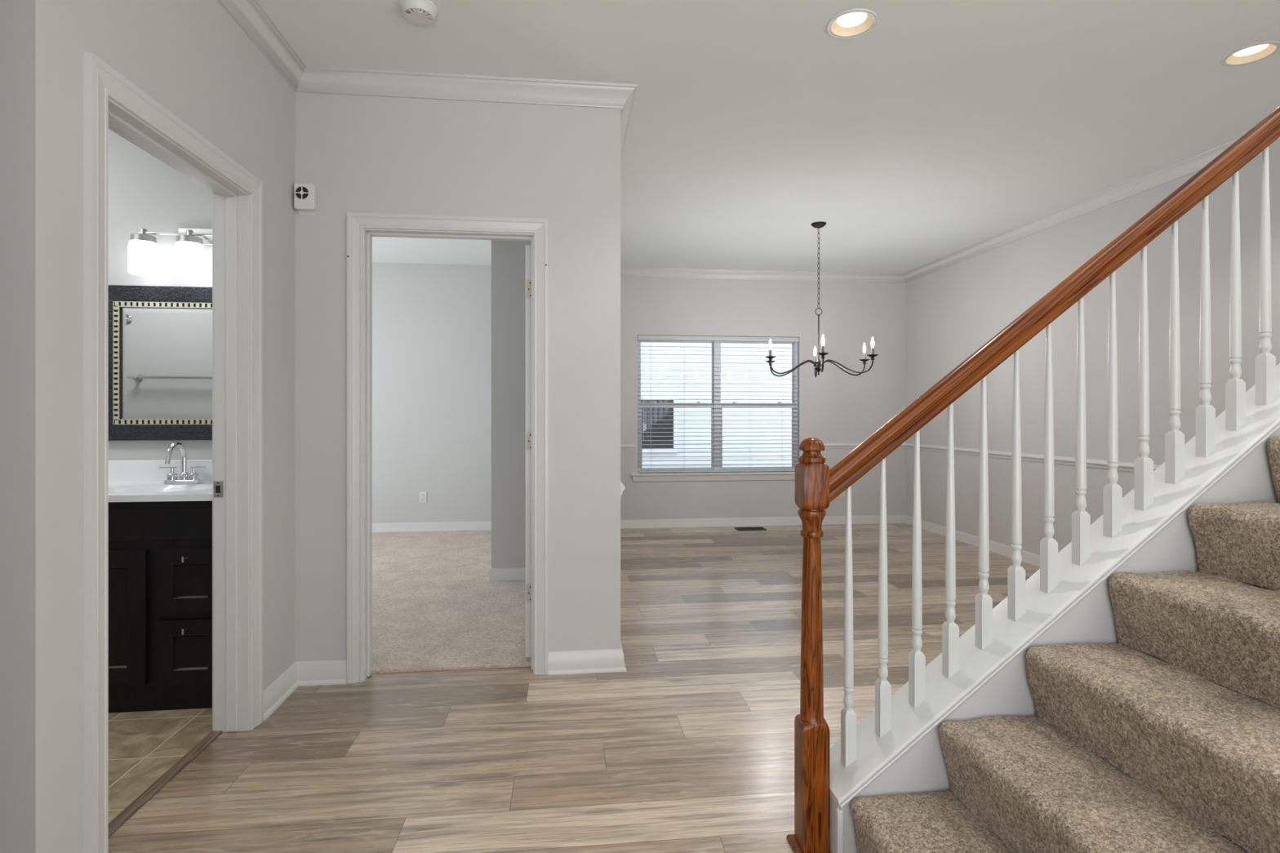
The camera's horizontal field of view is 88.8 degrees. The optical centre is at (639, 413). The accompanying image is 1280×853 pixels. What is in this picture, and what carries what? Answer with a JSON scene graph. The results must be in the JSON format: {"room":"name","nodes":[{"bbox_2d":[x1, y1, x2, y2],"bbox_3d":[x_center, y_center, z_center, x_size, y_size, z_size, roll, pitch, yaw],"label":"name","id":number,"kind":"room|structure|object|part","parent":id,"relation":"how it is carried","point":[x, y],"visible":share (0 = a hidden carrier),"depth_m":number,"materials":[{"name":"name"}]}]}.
{"room":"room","nodes":[
{"label":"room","id":0,"kind":"room"},
{"bbox_2d":[0,0,295,852],"bbox_3d":[-1.552,-0.154,2.424,0.120,2.743,1.870,0,0,-6],"label":"wall","id":1,"kind":"structure","parent":0,"point":[191,57],"depth_m":1.58,"materials":[{"name":"paint"}]},
{"bbox_2d":[83,52,262,852],"bbox_3d":[-1.517,0.152,2.107,0.160,2.129,0.933,0,0,-6],"label":"door frame","id":2,"kind":"structure","parent":1,"relation":"in","point":[111,101],"depth_m":2.23,"materials":[{"name":"paint"}]},
{"bbox_3d":[-1.400,0.152,1.687,0.020,2.129,0.073,0,0,-6],"label":"casing","id":3,"kind":"part","parent":2,"relation":"part of","materials":[{"name":"paint"}]},
{"bbox_3d":[-1.447,-0.875,2.115,0.020,0.073,0.933,0,0,-6],"label":"casing","id":4,"kind":"part","parent":2,"relation":"part of","materials":[{"name":"paint"}]},
{"bbox_3d":[-1.633,0.156,2.523,0.020,2.122,0.066,0,0,-6],"label":"casing","id":5,"kind":"part","parent":2,"relation":"part of","materials":[{"name":"paint"}]},
{"bbox_3d":[-1.603,0.290,2.487,0.037,0.062,0.004,0,0,-6],"label":"strike plate","id":6,"kind":"part","parent":2,"relation":"part of","materials":[{"name":"silver metal"}]},
{"bbox_3d":[-1.495,0.152,2.542,0.020,2.129,0.073,0,0,-6],"label":"casing","id":7,"kind":"part","parent":2,"relation":"part of","materials":[{"name":"paint"}]},
{"bbox_2d":[217,0,305,92],"bbox_3d":[-1.429,-1.484,2.185,0.072,0.085,1.513,0,0,-6],"label":"crown molding","id":8,"kind":"structure","parent":1,"relation":"attached to","point":[251,17],"depth_m":2.58,"materials":[{"name":"paint"}]},
{"bbox_2d":[262,662,298,720],"bbox_3d":[-1.516,1.167,2.759,0.026,0.100,0.354,0,0,-6],"label":"baseboard","id":9,"kind":"structure","parent":1,"relation":"attached to","point":[286,683],"depth_m":2.74,"materials":[{"name":"paint"}]},
{"bbox_2d":[108,128,212,460],"bbox_3d":[-2.884,-0.154,3.159,2.365,2.743,0.115,0,0,-6],"label":"wall","id":10,"kind":"structure","parent":0,"point":[144,192],"depth_m":3.16,"materials":[{"name":"paint"}]},
{"bbox_2d":[108,284,212,440],"bbox_3d":[-2.155,-0.239,3.167,0.880,0.741,0.026,0,0,-6],"label":"bathroom mirror","id":11,"kind":"object","parent":10,"relation":"attached to","point":[160,338],"visible":0.55,"depth_m":3.15,"materials":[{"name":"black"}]},
{"bbox_2d":[120,306,212,418],"bbox_3d":[-2.155,-0.239,3.172,0.676,0.537,0.001,0,0,-6],"label":"mirror glass","id":12,"kind":"object","parent":11,"relation":"attached to","point":[166,352],"depth_m":3.16,"materials":[{"name":"white"}]},
{"bbox_2d":[108,459,212,482],"bbox_3d":[-2.251,0.293,3.160,1.103,0.132,0.019,0,0,-6],"label":"backsplash","id":13,"kind":"structure","parent":10,"relation":"attached to","point":[119,471],"depth_m":3.14,"materials":[{"name":"stone"}]},
{"bbox_2d":[128,227,212,277],"bbox_3d":[-2.120,-0.772,3.098,0.518,0.246,0.172,0,0,-6],"label":"vanity light","id":14,"kind":"object","parent":10,"relation":"attached to","point":[143,248],"visible":0.67,"depth_m":3.03,"materials":[{"name":"white glass"}]},
{"bbox_3d":[-2.316,-0.723,3.048,0.116,0.148,0.116,0,0,-6],"label":"lamp shade","id":15,"kind":"part","parent":14,"relation":"part of","materials":[{"name":"white glass"}]},
{"bbox_3d":[-2.117,-0.723,3.070,0.116,0.148,0.116,0,0,-6],"label":"lamp shade","id":16,"kind":"part","parent":14,"relation":"part of","materials":[{"name":"white glass"}]},
{"bbox_3d":[-2.128,-0.855,3.172,0.206,0.080,0.023,0,0,-6],"label":"plate","id":17,"kind":"part","parent":14,"relation":"part of","materials":[{"name":"silver metal"}]},
{"bbox_2d":[108,708,212,822],"bbox_3d":[-2.778,1.217,2.308,2.388,0.001,1.800,0,0,-6],"label":"floor","id":18,"kind":"structure","parent":0,"point":[144,745],"depth_m":2.40,"materials":[{"name":"tile"}]},
{"bbox_2d":[108,501,212,712],"bbox_3d":[-2.211,0.788,2.884,1.081,0.857,0.576,0,0,-6],"label":"vanity cabinet","id":19,"kind":"object","parent":18,"relation":"on","point":[160,553],"visible":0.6,"depth_m":2.66,"materials":[{"name":"black wood"}]},
{"bbox_3d":[-2.179,0.829,2.638,0.348,0.543,0.018,0,0,-6],"label":"door","id":20,"kind":"part","parent":19,"relation":"part of","materials":[{"name":"black wood"}]},
{"bbox_2d":[108,459,212,502],"bbox_3d":[-2.222,0.339,2.897,1.103,0.224,0.550,0,0,-6],"label":"countertop","id":21,"kind":"structure","parent":19,"relation":"on","point":[129,481],"depth_m":3.11,"materials":[{"name":"stone"}]},
{"bbox_2d":[159,442,206,484],"bbox_3d":[-2.171,0.234,3.066,0.170,0.197,0.172,0,0,30],"label":"faucet","id":22,"kind":"object","parent":21,"relation":"on","point":[185,477],"visible":1,"depth_m":3.07,"materials":[{"name":"silver metal"}]},
{"bbox_3d":[-2.224,0.257,3.078,0.074,0.007,0.012,0,0,-6],"label":"lever","id":23,"kind":"part","parent":22,"relation":"part of","materials":[{"name":"silver metal"}]},
{"bbox_3d":[-2.205,0.288,3.080,0.042,0.056,0.042,0,0,-6],"label":"handle","id":24,"kind":"part","parent":22,"relation":"part of","materials":[{"name":"silver metal"}]},
{"bbox_3d":[-2.152,0.226,3.032,0.038,0.182,0.160,0,0,-6],"label":"spout","id":25,"kind":"part","parent":22,"relation":"part of","materials":[{"name":"silver metal"}]},
{"bbox_3d":[-2.158,0.324,3.086,0.164,0.017,0.050,0,0,-6],"label":"plate","id":26,"kind":"part","parent":22,"relation":"part of","materials":[{"name":"silver metal"}]},
{"bbox_3d":[-2.111,0.288,3.091,0.042,0.056,0.042,0,0,-6],"label":"handle","id":27,"kind":"part","parent":22,"relation":"part of","materials":[{"name":"silver metal"}]},
{"bbox_3d":[-2.093,0.257,3.093,0.068,0.007,0.012,0,0,-6],"label":"lever","id":28,"kind":"part","parent":22,"relation":"part of","materials":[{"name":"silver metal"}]},
{"bbox_3d":[-1.837,0.980,2.676,0.261,0.267,0.018,0,0,-6],"label":"drawer","id":29,"kind":"part","parent":19,"relation":"part of","materials":[{"name":"black wood"}]},
{"bbox_3d":[-1.849,0.884,2.650,0.009,0.022,0.030,0,0,-6],"label":"knob","id":30,"kind":"part","parent":19,"relation":"part of","materials":[{"name":"silver metal"}]},
{"bbox_3d":[-1.837,0.687,2.676,0.261,0.266,0.018,0,0,-6],"label":"drawer","id":31,"kind":"part","parent":19,"relation":"part of","materials":[{"name":"black wood"}]},
{"bbox_3d":[-1.849,0.592,2.650,0.009,0.022,0.030,0,0,-6],"label":"knob","id":32,"kind":"part","parent":19,"relation":"part of","materials":[{"name":"silver metal"}]},
{"bbox_2d":[108,730,222,836],"bbox_3d":[-1.568,1.214,2.101,0.040,0.007,0.795,0,0,-6],"label":"trim","id":33,"kind":"structure","parent":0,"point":[144,797],"depth_m":2.13,"materials":[{"name":"brown wood"}]},
{"bbox_2d":[371,529,531,673],"bbox_3d":[-2.319,1.211,4.848,3.860,0.012,3.799,0,0,-6],"label":"floor","id":34,"kind":"structure","parent":0,"point":[435,605],"depth_m":4.08,"materials":[{"name":"carpet"}]},
{"bbox_2d":[295,92,620,662],"bbox_3d":[-0.826,-0.154,3.071,1.465,2.743,0.114,0,0,-6],"label":"wall partition","id":35,"kind":"structure","parent":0,"point":[561,165],"depth_m":3.03,"materials":[{"name":"paint"}]},
{"bbox_2d":[293,182,316,215],"bbox_3d":[-1.490,-0.956,2.913,0.086,0.127,0.052,0,0,-6],"label":"fire alarm","id":36,"kind":"object","parent":35,"relation":"attached to","point":[304,194],"visible":1,"depth_m":2.89,"materials":[{"name":"white plastic"}]},
{"bbox_2d":[293,185,310,199],"bbox_3d":[-1.496,-0.975,2.891,0.065,0.065,0.005,0,0,-6],"label":"grille","id":37,"kind":"object","parent":36,"relation":"attached to","point":[300,192],"depth_m":2.89,"materials":[{"name":"black plastic"}]},
{"bbox_3d":[-1.493,-0.954,2.933,0.078,0.123,0.012,0,0,-6],"label":"plate","id":38,"kind":"part","parent":36,"relation":"part of","materials":[{"name":"white plastic"}]},
{"bbox_2d":[295,659,346,686],"bbox_3d":[-1.434,1.167,2.933,0.227,0.100,0.026,0,0,-6],"label":"baseboard","id":39,"kind":"structure","parent":35,"relation":"attached to","point":[322,672],"depth_m":2.93,"materials":[{"name":"paint"}]},
{"bbox_2d":[346,212,548,683],"bbox_3d":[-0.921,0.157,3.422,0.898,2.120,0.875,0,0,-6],"label":"door frame","id":40,"kind":"structure","parent":35,"relation":"in","point":[361,227],"depth_m":3.02,"materials":[{"name":"paint"}]},
{"bbox_3d":[-1.288,0.157,2.952,0.065,2.120,0.020,0,0,-6],"label":"casing","id":41,"kind":"part","parent":40,"relation":"part of","materials":[{"name":"paint"}]},
{"bbox_3d":[-0.874,-0.871,2.998,0.898,0.065,0.020,0,0,-6],"label":"casing","id":42,"kind":"part","parent":40,"relation":"part of","materials":[{"name":"paint"}]},
{"bbox_3d":[-0.460,0.157,3.044,0.065,2.120,0.020,0,0,-6],"label":"casing","id":43,"kind":"part","parent":40,"relation":"part of","materials":[{"name":"paint"}]},
{"bbox_2d":[295,66,637,108],"bbox_3d":[-0.780,-1.484,2.982,1.537,0.085,0.072,0,0,-6],"label":"crown molding","id":44,"kind":"structure","parent":35,"relation":"attached to","point":[314,79],"depth_m":2.98,"materials":[{"name":"paint"}]},
{"bbox_2d":[548,648,626,675],"bbox_3d":[-0.246,1.167,3.065,0.365,0.100,0.026,0,0,-6],"label":"baseboard","id":45,"kind":"structure","parent":35,"relation":"attached to","point":[608,660],"depth_m":3.06,"materials":[{"name":"paint"}]},
{"bbox_2d":[491,240,531,568],"bbox_3d":[-0.847,-0.154,5.773,0.680,2.743,2.085,0,0,-6],"label":"wall","id":46,"kind":"structure","parent":0,"point":[508,257],"depth_m":4.71,"materials":[{"name":"paint"}]},
{"bbox_2d":[488,567,525,581],"bbox_3d":[-0.740,1.161,4.727,0.698,0.088,0.018,0,0,-6],"label":"baseboard","id":47,"kind":"structure","parent":46,"relation":"attached to","point":[515,573],"depth_m":4.70,"materials":[{"name":"paint"}]},
{"bbox_2d":[108,523,1039,852],"bbox_3d":[-1.322,1.217,2.054,9.825,0.001,9.574,0,0,-6],"label":"floor","id":48,"kind":"structure","parent":0,"point":[689,748],"depth_m":2.49,"materials":[{"name":"brown wood"}]},
{"bbox_2d":[733,526,766,530],"bbox_3d":[1.158,1.214,6.852,0.310,0.006,0.164,0,0,-6],"label":"floor vent","id":49,"kind":"object","parent":48,"relation":"in","point":[761,528],"visible":1,"depth_m":6.85,"materials":[{"name":"metal"}]},
{"bbox_2d":[849,435,1279,852],"bbox_3d":[1.749,0.351,1.366,2.300,1.732,1.006,0,0,-6],"label":"staircase","id":50,"kind":"structure","parent":48,"relation":"on","point":[1164,738],"depth_m":1.52,"materials":[{"name":"carpet"}]},
{"bbox_2d":[372,262,905,523],"bbox_3d":[-0.694,-0.154,6.913,7.545,2.743,0.146,0,0,-6],"label":"wall","id":51,"kind":"structure","parent":0,"point":[432,322],"depth_m":6.91,"materials":[{"name":"paint"}]},
{"bbox_2d":[419,491,426,502],"bbox_3d":[-2.215,0.860,6.666,0.072,0.116,0.009,0,0,-6],"label":"wall outlet","id":52,"kind":"object","parent":51,"relation":"attached to","point":[423,495],"visible":1,"depth_m":6.66,"materials":[{"name":"white plastic"}]},
{"bbox_2d":[372,521,491,532],"bbox_3d":[-2.867,1.161,6.589,3.155,0.088,0.018,0,0,-6],"label":"baseboard","id":53,"kind":"structure","parent":51,"relation":"attached to","point":[448,526],"depth_m":6.67,"materials":[{"name":"paint"}]},
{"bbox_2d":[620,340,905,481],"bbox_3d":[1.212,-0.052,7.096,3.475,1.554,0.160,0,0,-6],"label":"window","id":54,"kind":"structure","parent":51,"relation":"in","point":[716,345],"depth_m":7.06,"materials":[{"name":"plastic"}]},
{"bbox_3d":[0.395,-0.431,7.065,0.801,0.726,0.024,0,0,-6],"label":"sash","id":55,"kind":"part","parent":54,"relation":"part of","materials":[{"name":"plastic"}]},
{"bbox_3d":[0.397,0.252,7.039,0.801,0.724,0.024,0,0,-6],"label":"sash","id":56,"kind":"part","parent":54,"relation":"part of","materials":[{"name":"glass"}]},
{"bbox_3d":[0.854,0.650,7.024,1.923,0.022,0.095,0,0,-6],"label":"sill","id":57,"kind":"part","parent":54,"relation":"part of","materials":[{"name":"paint"}]},
{"bbox_2d":[637,335,799,472],"bbox_3d":[0.851,-0.097,7.036,1.765,1.457,0.063,0,0,-6],"label":"window blind","id":58,"kind":"object","parent":54,"relation":"attached to","point":[675,338],"visible":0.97,"depth_m":7.02,"materials":[{"name":"plastic"}]},
{"bbox_3d":[0.851,0.624,7.041,1.753,0.017,0.048,0,0,-6],"label":"rail","id":59,"kind":"part","parent":58,"relation":"part of","materials":[{"name":"plastic"}]},
{"bbox_3d":[1.552,-0.083,7.119,0.002,1.400,0.054,0,0,-6],"label":"ladder cord","id":60,"kind":"part","parent":58,"relation":"part of","materials":[{"name":"fabric"}]},
{"bbox_3d":[1.278,-0.431,7.163,0.828,0.726,0.024,0,0,-6],"label":"sash","id":61,"kind":"part","parent":54,"relation":"part of","materials":[{"name":"plastic"}]},
{"bbox_3d":[1.280,0.252,7.137,0.828,0.724,0.024,0,0,-6],"label":"sash","id":62,"kind":"part","parent":54,"relation":"part of","materials":[{"name":"glass"}]},
{"bbox_2d":[620,266,905,283],"bbox_3d":[1.221,-1.484,7.016,3.475,0.085,0.072,0,0,-6],"label":"crown molding","id":63,"kind":"structure","parent":51,"relation":"attached to","point":[624,271],"depth_m":7.02,"materials":[{"name":"paint"}]},
{"bbox_2d":[620,515,905,528],"bbox_3d":[1.218,1.173,7.042,3.475,0.088,0.018,0,0,-6],"label":"baseboard","id":64,"kind":"structure","parent":51,"relation":"attached to","point":[873,519],"depth_m":7.03,"materials":[{"name":"paint"}]},
{"bbox_2d":[838,490,844,497],"bbox_3d":[2.209,0.859,7.157,0.072,0.116,0.009,0,0,-6],"label":"wall outlet","id":65,"kind":"object","parent":51,"relation":"attached to","point":[842,494],"visible":0.38,"depth_m":7.16,"materials":[{"name":"white plastic"}]},
{"bbox_2d":[256,0,1279,274],"bbox_3d":[-1.322,-1.526,2.054,9.825,0.001,9.574,0,0,-6],"label":"ceiling","id":66,"kind":"structure","parent":0,"point":[939,130],"depth_m":3.14,"materials":[{"name":"paint"}]},
{"bbox_2d":[399,0,437,24],"bbox_3d":[-0.832,-1.505,2.453,0.136,0.042,0.136,0,0,-6],"label":"smoke detector","id":67,"kind":"object","parent":66,"relation":"attached to","point":[417,11],"visible":1,"depth_m":2.43,"materials":[{"name":"white plastic"}]},
{"bbox_2d":[764,221,878,377],"bbox_3d":[1.440,-0.915,5.263,0.944,1.221,0.924,0,0,-6],"label":"chandelier","id":68,"kind":"object","parent":66,"relation":"hanging from","point":[818,366],"visible":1,"depth_m":5.23,"materials":[{"name":"black metal"}]},
{"bbox_3d":[1.266,-0.367,5.416,0.430,0.121,0.012,0,0,41],"label":"arm","id":69,"kind":"part","parent":68,"relation":"part of","materials":[{"name":"black metal"}]},
{"bbox_3d":[1.221,-0.367,5.189,0.430,0.121,0.012,0,0,-19],"label":"arm","id":70,"kind":"part","parent":68,"relation":"part of","materials":[{"name":"black metal"}]},
{"bbox_3d":[1.440,-0.597,5.263,0.018,0.388,0.018,0,0,-6],"label":"rod","id":71,"kind":"part","parent":68,"relation":"part of","materials":[{"name":"black metal"}]},
{"bbox_3d":[1.440,-1.167,5.263,0.016,0.657,0.016,0,0,21],"label":"chain","id":72,"kind":"part","parent":68,"relation":"part of","materials":[{"name":"black metal"}]},
{"bbox_3d":[1.395,-0.367,5.036,0.012,0.121,0.430,0,0,11],"label":"arm","id":73,"kind":"part","parent":68,"relation":"part of","materials":[{"name":"black metal"}]},
{"bbox_3d":[1.354,-0.539,4.832,0.022,0.080,0.022,0,0,11],"label":"flame bulb","id":74,"kind":"part","parent":68,"relation":"part of","materials":[{"name":"white glass"}]},
{"bbox_3d":[1.659,-0.367,5.337,0.430,0.121,0.012,0,0,-19],"label":"arm","id":75,"kind":"part","parent":68,"relation":"part of","materials":[{"name":"black metal"}]},
{"bbox_3d":[1.614,-0.367,5.110,0.430,0.121,0.012,0,0,41],"label":"arm","id":76,"kind":"part","parent":68,"relation":"part of","materials":[{"name":"black metal"}]},
{"bbox_3d":[1.771,-0.539,4.973,0.022,0.080,0.022,0,0,41],"label":"flame bulb","id":77,"kind":"part","parent":68,"relation":"part of","materials":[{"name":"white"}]},
{"bbox_2d":[826,8,878,38],"bbox_3d":[0.830,-1.538,2.559,0.194,0.036,0.194,0,0,-6],"label":"recessed light","id":78,"kind":"object","parent":66,"relation":"in","point":[852,23],"visible":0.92,"depth_m":2.58,"materials":[{"name":"paint"}]},
{"bbox_3d":[0.830,-1.545,2.559,0.111,0.010,0.111,0,0,-6],"label":"bulb","id":79,"kind":"part","parent":78,"relation":"part of","materials":[{"name":"white glass"}]},
{"bbox_2d":[1220,40,1279,66],"bbox_3d":[2.593,-1.538,2.773,0.194,0.036,0.194,0,0,-6],"label":"recessed light","id":80,"kind":"object","parent":66,"relation":"in","point":[1255,52],"visible":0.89,"depth_m":2.79,"materials":[{"name":"paint"}]},
{"bbox_3d":[2.593,-1.545,2.773,0.111,0.010,0.111,0,0,-6],"label":"bulb","id":81,"kind":"part","parent":80,"relation":"part of","materials":[{"name":"white glass"}]},
{"bbox_2d":[829,428,1279,852],"bbox_3d":[2.001,-0.013,1.990,2.984,2.460,0.166,0,0,-6],"label":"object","id":82,"kind":"structure","parent":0,"point":[922,769],"depth_m":1.82,"materials":[{"name":"paint"}]},
{"bbox_2d":[835,808,843,852],"bbox_3d":[0.531,1.137,1.739,0.016,0.161,0.016,0,0,-6],"label":"trim","id":83,"kind":"structure","parent":82,"relation":"attached to","point":[839,813],"depth_m":1.73,"materials":[{"name":"paint"}]},
{"bbox_2d":[786,106,1279,852],"bbox_3d":[1.956,-0.273,1.984,3.081,2.980,0.193,0,0,-6],"label":"stair railing","id":84,"kind":"object","parent":82,"relation":"on","point":[864,751],"visible":1,"depth_m":1.87,"materials":[{"name":"paint"}]},
{"bbox_3d":[0.479,0.642,1.821,0.079,1.150,0.079,0,0,-6],"label":"newel post","id":85,"kind":"part","parent":84,"relation":"part of","materials":[{"name":"brown wood"}]},
{"bbox_3d":[1.768,-0.755,1.964,3.226,0.066,0.054,-38,4,-5],"label":"handrail","id":86,"kind":"part","parent":84,"relation":"part of","materials":[{"name":"brown wood"}]},
{"bbox_3d":[1.999,-0.108,1.989,2.984,2.309,0.193,0,0,-6],"label":"rail","id":87,"kind":"part","parent":84,"relation":"part of","materials":[{"name":"paint"}]},
{"bbox_3d":[2.014,-0.093,1.902,2.984,2.310,0.012,0,0,-6],"label":"cove moulding","id":88,"kind":"part","parent":84,"relation":"part of","materials":[{"name":"paint"}]},
{"bbox_2d":[905,139,1279,555],"bbox_3d":[3.526,-1.033,2.542,0.120,4.500,9.474,0,0,-6],"label":"wall","id":89,"kind":"structure","parent":0,"point":[951,312],"depth_m":4.85,"materials":[{"name":"paint"}]},
{"bbox_2d":[904,515,1039,567],"bbox_3d":[3.212,1.173,4.745,0.018,0.088,5.024,0,0,-6],"label":"baseboard","id":90,"kind":"structure","parent":89,"relation":"attached to","point":[1006,550],"depth_m":5.98,"materials":[{"name":"paint"}]},
{"bbox_2d":[904,443,1159,471],"bbox_3d":[3.207,0.360,4.770,0.022,0.060,4.974,0,0,-6],"label":"chair rail","id":91,"kind":"object","parent":89,"relation":"attached to","point":[1098,464],"visible":0.52,"depth_m":5.26,"materials":[{"name":"paint"}]},
{"bbox_2d":[902,129,1279,283],"bbox_3d":[3.249,-1.484,4.171,0.072,0.085,6.174,0,0,-6],"label":"crown molding","id":92,"kind":"structure","parent":89,"relation":"attached to","point":[1195,162],"depth_m":4.64,"materials":[{"name":"paint"}]},
{"bbox_3d":[-0.364,-0.154,5.027,0.115,2.743,3.674,0,0,-6],"label":"wall","id":93,"kind":"structure","parent":0,"visible":0},
{"bbox_2d":[620,481,625,495],"bbox_3d":[-0.290,0.360,4.979,0.022,0.060,3.786,0,0,-6],"label":"chair rail","id":94,"kind":"object","parent":93,"relation":"attached to","point":[622,486],"visible":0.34,"depth_m":3.10,"materials":[{"name":"paint"}]},
{"bbox_2d":[620,641,626,668],"bbox_3d":[-0.287,1.167,4.966,0.026,0.100,3.814,0,0,-6],"label":"baseboard","id":95,"kind":"structure","parent":93,"relation":"attached to","point":[620,642],"depth_m":3.12,"materials":[{"name":"paint"}]},
{"bbox_2d":[620,86,636,162],"bbox_3d":[-0.261,-1.484,4.945,0.072,0.085,3.860,0,0,-6],"label":"crown molding","id":96,"kind":"structure","parent":93,"relation":"attached to","point":[625,113],"depth_m":3.29,"materials":[{"name":"paint"}]},
{"label":"outside","id":97,"kind":"structure","parent":0,"visible":0},
{"label":"ground","id":98,"kind":"structure","parent":97,"visible":0},
{"bbox_2d":[640,342,791,467],"bbox_3d":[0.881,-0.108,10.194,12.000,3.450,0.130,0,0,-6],"label":"neighbor house","id":99,"kind":"structure","parent":98,"relation":"on","point":[735,366],"depth_m":10.19,"materials":[{"name":"white"}]},
{"bbox_3d":[-0.059,0.174,10.045,1.160,0.755,0.010,0,0,-6],"label":"pane","id":100,"kind":"part","parent":99,"relation":"part of","materials":[{"name":"glass"}]}
]}

